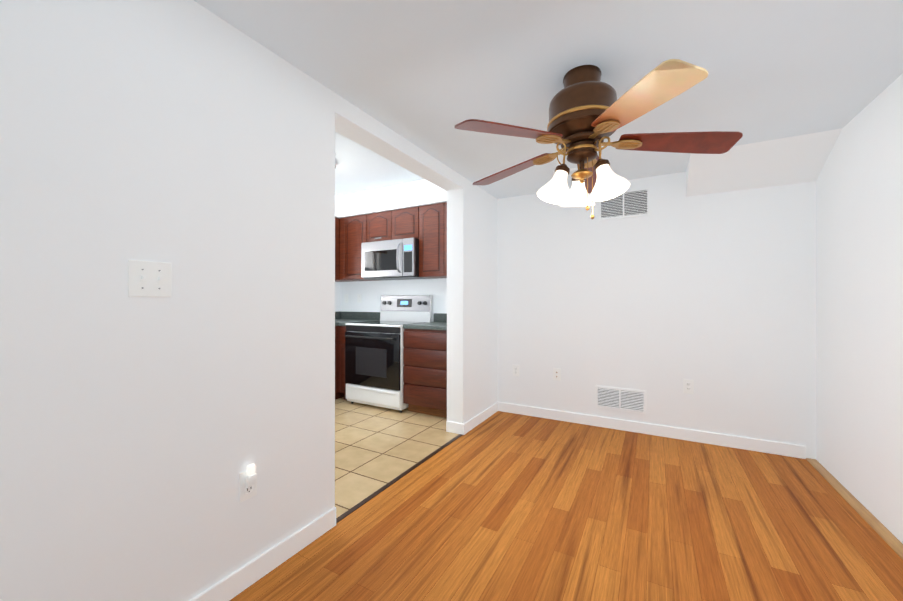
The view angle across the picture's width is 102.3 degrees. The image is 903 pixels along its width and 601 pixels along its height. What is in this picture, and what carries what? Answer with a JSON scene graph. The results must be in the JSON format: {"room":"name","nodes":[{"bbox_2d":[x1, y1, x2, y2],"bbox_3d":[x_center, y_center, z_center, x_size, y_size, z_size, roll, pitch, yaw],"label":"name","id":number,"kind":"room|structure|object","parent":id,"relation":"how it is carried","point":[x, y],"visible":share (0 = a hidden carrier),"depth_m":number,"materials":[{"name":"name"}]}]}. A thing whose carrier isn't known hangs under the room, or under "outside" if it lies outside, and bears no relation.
{"room":"dining room","nodes":[
{"label":"dining room","id":0,"kind":"room"},
{"bbox_2d":[0,0,497,600],"bbox_3d":[-0.518,-0.133,2.227,0.166,2.600,3.950,0,0,29],"label":"wall","id":1,"kind":"structure","parent":0,"point":[192,142],"depth_m":1.25,"materials":[{"name":"paint"}]},
{"bbox_2d":[128,260,171,296],"bbox_3d":[-0.987,-0.070,1.196,0.017,0.118,0.118,0,0,29],"label":"light switch","id":2,"kind":"object","parent":1,"relation":"attached to","point":[149,279],"visible":1,"depth_m":1.19,"materials":[{"name":"plastic"}]},
{"bbox_2d":[239,464,256,502],"bbox_3d":[-0.818,0.738,1.480,0.034,0.144,0.072,0,0,29],"label":"outlet","id":3,"kind":"object","parent":1,"relation":"attached to","point":[248,483],"visible":0.98,"depth_m":1.47,"materials":[{"name":"plastic"}]},
{"bbox_2d":[190,402,497,600],"bbox_3d":[-0.525,1.120,2.200,0.179,0.095,3.900,0,0,29],"label":"baseboard","id":4,"kind":"structure","parent":1,"relation":"attached to","point":[237,582],"depth_m":1.60,"materials":[{"name":"white wood"}]},
{"bbox_2d":[335,194,338,217],"bbox_3d":[-2.355,-1.191,3.250,0.350,0.280,3.950,0,0,29],"label":"ceiling soffit","id":5,"kind":"structure","parent":0,"point":[336,195],"depth_m":4.56,"materials":[{"name":"paint"}]},
{"bbox_2d":[335,282,339,311],"bbox_3d":[-2.532,-0.131,3.415,0.120,2.600,4.070,0,0,29],"label":"wall","id":6,"kind":"structure","parent":0,"point":[337,296],"depth_m":5.02,"materials":[{"name":"paint"}]},
{"bbox_2d":[335,217,352,281],"bbox_3d":[-1.583,-0.652,4.651,0.333,0.788,0.741,0,0,29],"label":"upper cabinet","id":7,"kind":"object","parent":6,"relation":"attached to","point":[337,249],"visible":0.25,"depth_m":4.58,"materials":[{"name":"brown wood"}]},
{"bbox_2d":[335,132,422,194],"bbox_3d":[-1.573,-1.381,2.884,2.314,0.100,4.070,0,0,29],"label":"ceiling","id":8,"kind":"structure","parent":0,"point":[359,167],"depth_m":3.72,"materials":[{"name":"paint"}]},
{"bbox_2d":[339,179,446,217],"bbox_3d":[-0.518,-1.189,4.288,1.834,0.280,0.350,0,0,29],"label":"ceiling soffit","id":9,"kind":"structure","parent":0,"point":[416,193],"depth_m":4.18,"materials":[{"name":"paint"}]},
{"bbox_2d":[340,278,446,321],"bbox_3d":[-0.613,-0.129,4.608,2.314,2.600,0.120,0,0,29],"label":"wall","id":10,"kind":"structure","parent":0,"point":[371,292],"depth_m":4.67,"materials":[{"name":"paint"}]},
{"bbox_2d":[340,215,380,280],"bbox_3d":[-1.149,-0.652,4.644,0.442,0.788,0.331,0,0,29],"label":"upper cabinet","id":11,"kind":"object","parent":10,"relation":"attached to","point":[351,228],"depth_m":4.51,"materials":[{"name":"brown wood"}]},
{"bbox_2d":[364,211,391,242],"bbox_3d":[-0.787,-0.868,4.443,0.381,0.358,0.331,0,0,29],"label":"upper cabinet","id":12,"kind":"object","parent":10,"relation":"attached to","point":[377,226],"depth_m":4.30,"materials":[{"name":"brown wood"}]},
{"bbox_2d":[392,206,419,239],"bbox_3d":[-0.454,-0.868,4.258,0.381,0.358,0.331,0,0,29],"label":"upper cabinet","id":13,"kind":"object","parent":10,"relation":"attached to","point":[405,222],"depth_m":4.10,"materials":[{"name":"brown wood"}]},
{"bbox_2d":[361,238,432,279],"bbox_3d":[-0.654,-0.471,4.291,0.758,0.425,0.470,0,0,29],"label":"microwave","id":14,"kind":"object","parent":13,"relation":"attached to","point":[396,259],"visible":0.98,"depth_m":4.11,"materials":[{"name":"silver metal"}]},
{"bbox_2d":[417,203,443,277],"bbox_3d":[-0.144,-0.653,4.085,0.324,0.788,0.331,0,0,29],"label":"upper cabinet","id":15,"kind":"object","parent":10,"relation":"attached to","point":[426,225],"depth_m":3.94,"materials":[{"name":"brown wood"}]},
{"bbox_2d":[444,202,446,277],"bbox_3d":[0.141,-0.654,3.927,0.328,0.788,0.331,0,0,29],"label":"upper cabinet","id":16,"kind":"object","parent":10,"relation":"attached to","point":[445,203],"depth_m":3.86,"materials":[{"name":"brown wood"}]},
{"bbox_2d":[335,397,458,517],"bbox_3d":[-1.513,1.218,2.847,2.450,0.100,4.070,0,0,29],"label":"floor","id":17,"kind":"structure","parent":0,"point":[377,448],"depth_m":2.95,"materials":[{"name":"tile"}]},
{"bbox_2d":[335,326,338,399],"bbox_3d":[-1.692,0.731,4.154,0.624,0.880,0.436,0,0,29],"label":"base cabinet","id":18,"kind":"object","parent":17,"relation":"on","point":[338,394],"depth_m":4.23,"materials":[{"name":"brown wood"}]},
{"bbox_2d":[335,311,344,325],"bbox_3d":[-2.000,0.220,3.592,0.630,0.140,2.997,0,0,29],"label":"countertop","id":19,"kind":"structure","parent":18,"relation":"on","point":[336,313],"depth_m":4.96,"materials":[{"name":"stone"}]},
{"bbox_2d":[339,312,379,325],"bbox_3d":[-1.089,0.221,4.441,0.138,0.140,0.627,0,0,29],"label":"countertop","id":20,"kind":"structure","parent":18,"relation":"on","point":[347,317],"depth_m":4.79,"materials":[{"name":"stone"}]},
{"bbox_2d":[339,326,346,399],"bbox_3d":[-1.102,0.732,4.450,0.169,0.879,0.623,0,0,29],"label":"base cabinet","id":21,"kind":"object","parent":17,"relation":"on","point":[342,383],"visible":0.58,"depth_m":4.19,"materials":[{"name":"brown wood"}]},
{"bbox_2d":[345,295,432,412],"bbox_3d":[-0.718,0.552,4.174,0.766,1.238,0.714,0,0,29],"label":"range","id":22,"kind":"object","parent":17,"relation":"on","point":[374,364],"visible":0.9,"depth_m":3.94,"materials":[{"name":"white metal"}]},
{"bbox_2d":[403,329,446,417],"bbox_3d":[-0.069,0.731,3.879,0.650,0.879,0.617,0,0,29],"label":"base cabinet","id":23,"kind":"object","parent":17,"relation":"on","point":[425,371],"visible":0.54,"depth_m":3.64,"materials":[{"name":"brown wood"}]},
{"bbox_2d":[403,313,446,329],"bbox_3d":[-0.070,0.220,3.879,0.650,0.140,0.622,0,0,29],"label":"countertop","id":24,"kind":"structure","parent":23,"relation":"on","point":[438,323],"depth_m":3.79,"materials":[{"name":"stone"}]},
{"bbox_2d":[336,434,461,522],"bbox_3d":[-0.265,1.216,2.540,0.030,0.104,2.063,0,0,29],"label":"threshold","id":25,"kind":"object","parent":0,"point":[362,502],"visible":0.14,"depth_m":2.32,"materials":[{"name":"brown wood"}]},
{"bbox_2d":[194,0,902,198],"bbox_3d":[0.687,-1.259,1.530,2.620,0.350,3.900,0,0,29],"label":"ceiling","id":26,"kind":"structure","parent":0,"point":[426,76],"depth_m":1.64,"materials":[{"name":"paint"}]},
{"bbox_2d":[454,59,742,218],"bbox_3d":[0.648,-0.736,1.796,1.291,0.694,1.241,0,0,29],"label":"ceiling fan","id":27,"kind":"object","parent":26,"relation":"hanging from","point":[589,112],"visible":1,"depth_m":1.65,"materials":[{"name":"brown wood"}]},
{"bbox_2d":[230,411,902,600],"bbox_3d":[0.604,1.216,1.573,2.430,0.100,3.900,0,0,29],"label":"floor","id":28,"kind":"structure","parent":0,"point":[501,506],"depth_m":1.84,"materials":[{"name":"brown wood"}]},
{"bbox_2d":[497,172,815,458],"bbox_3d":[1.591,-0.131,3.326,2.786,2.600,0.120,0,0,29],"label":"wall","id":29,"kind":"structure","parent":0,"point":[713,296],"depth_m":3.10,"materials":[{"name":"paint"}]},
{"bbox_2d":[513,365,518,376],"bbox_3d":[0.666,0.725,3.764,0.072,0.118,0.010,0,0,29],"label":"electrical outlet","id":30,"kind":"object","parent":29,"relation":"attached to","point":[515,370],"visible":1,"depth_m":3.76,"materials":[{"name":"plastic"}]},
{"bbox_2d":[553,368,560,380],"bbox_3d":[1.030,0.725,3.560,0.072,0.118,0.014,0,0,29],"label":"outlet","id":31,"kind":"object","parent":29,"relation":"attached to","point":[557,374],"visible":1,"depth_m":3.56,"materials":[{"name":"plastic"}]},
{"bbox_2d":[595,385,645,413],"bbox_3d":[1.522,0.894,3.287,0.420,0.210,0.012,0,0,29],"label":"air vent","id":32,"kind":"object","parent":29,"relation":"in","point":[622,399],"visible":1,"depth_m":3.28,"materials":[{"name":"silver metal"}]},
{"bbox_2d":[599,187,649,220],"bbox_3d":[1.548,-0.866,3.275,0.420,0.250,0.012,0,0,29],"label":"air vent","id":33,"kind":"object","parent":29,"relation":"in","point":[631,203],"visible":0.9,"depth_m":3.26,"materials":[{"name":"silver metal"}]},
{"bbox_2d":[498,402,805,458],"bbox_3d":[1.549,1.122,3.271,2.432,0.095,0.013,0,0,29],"label":"baseboard","id":34,"kind":"structure","parent":29,"relation":"attached to","point":[771,447],"depth_m":3.11,"materials":[{"name":"white wood"}]},
{"bbox_2d":[683,379,693,393],"bbox_3d":[1.977,0.719,3.035,0.072,0.118,0.010,0,0,29],"label":"electrical outlet","id":35,"kind":"object","parent":29,"relation":"attached to","point":[688,386],"visible":1,"depth_m":3.03,"materials":[{"name":"plastic"}]},
{"bbox_2d":[686,128,841,196],"bbox_3d":[2.212,-0.977,2.668,0.800,0.210,0.430,0,0,29],"label":"slope","id":36,"kind":"object","parent":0,"point":[788,160],"visible":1,"depth_m":2.64,"materials":[{"name":"paint"}]},
{"bbox_2d":[806,458,902,559],"bbox_3d":[2.186,1.213,1.857,0.059,0.108,1.865,0,0,29],"label":"baseboard","id":37,"kind":"structure","parent":0,"point":[887,536],"depth_m":2.01,"materials":[{"name":"beige wood"}]},
{"bbox_2d":[816,73,902,543],"bbox_3d":[2.270,0.017,1.813,0.130,2.300,1.865,0,0,29],"label":"wall","id":38,"kind":"structure","parent":0,"point":[859,319],"depth_m":2.05,"materials":[{"name":"paint"}]}
]}

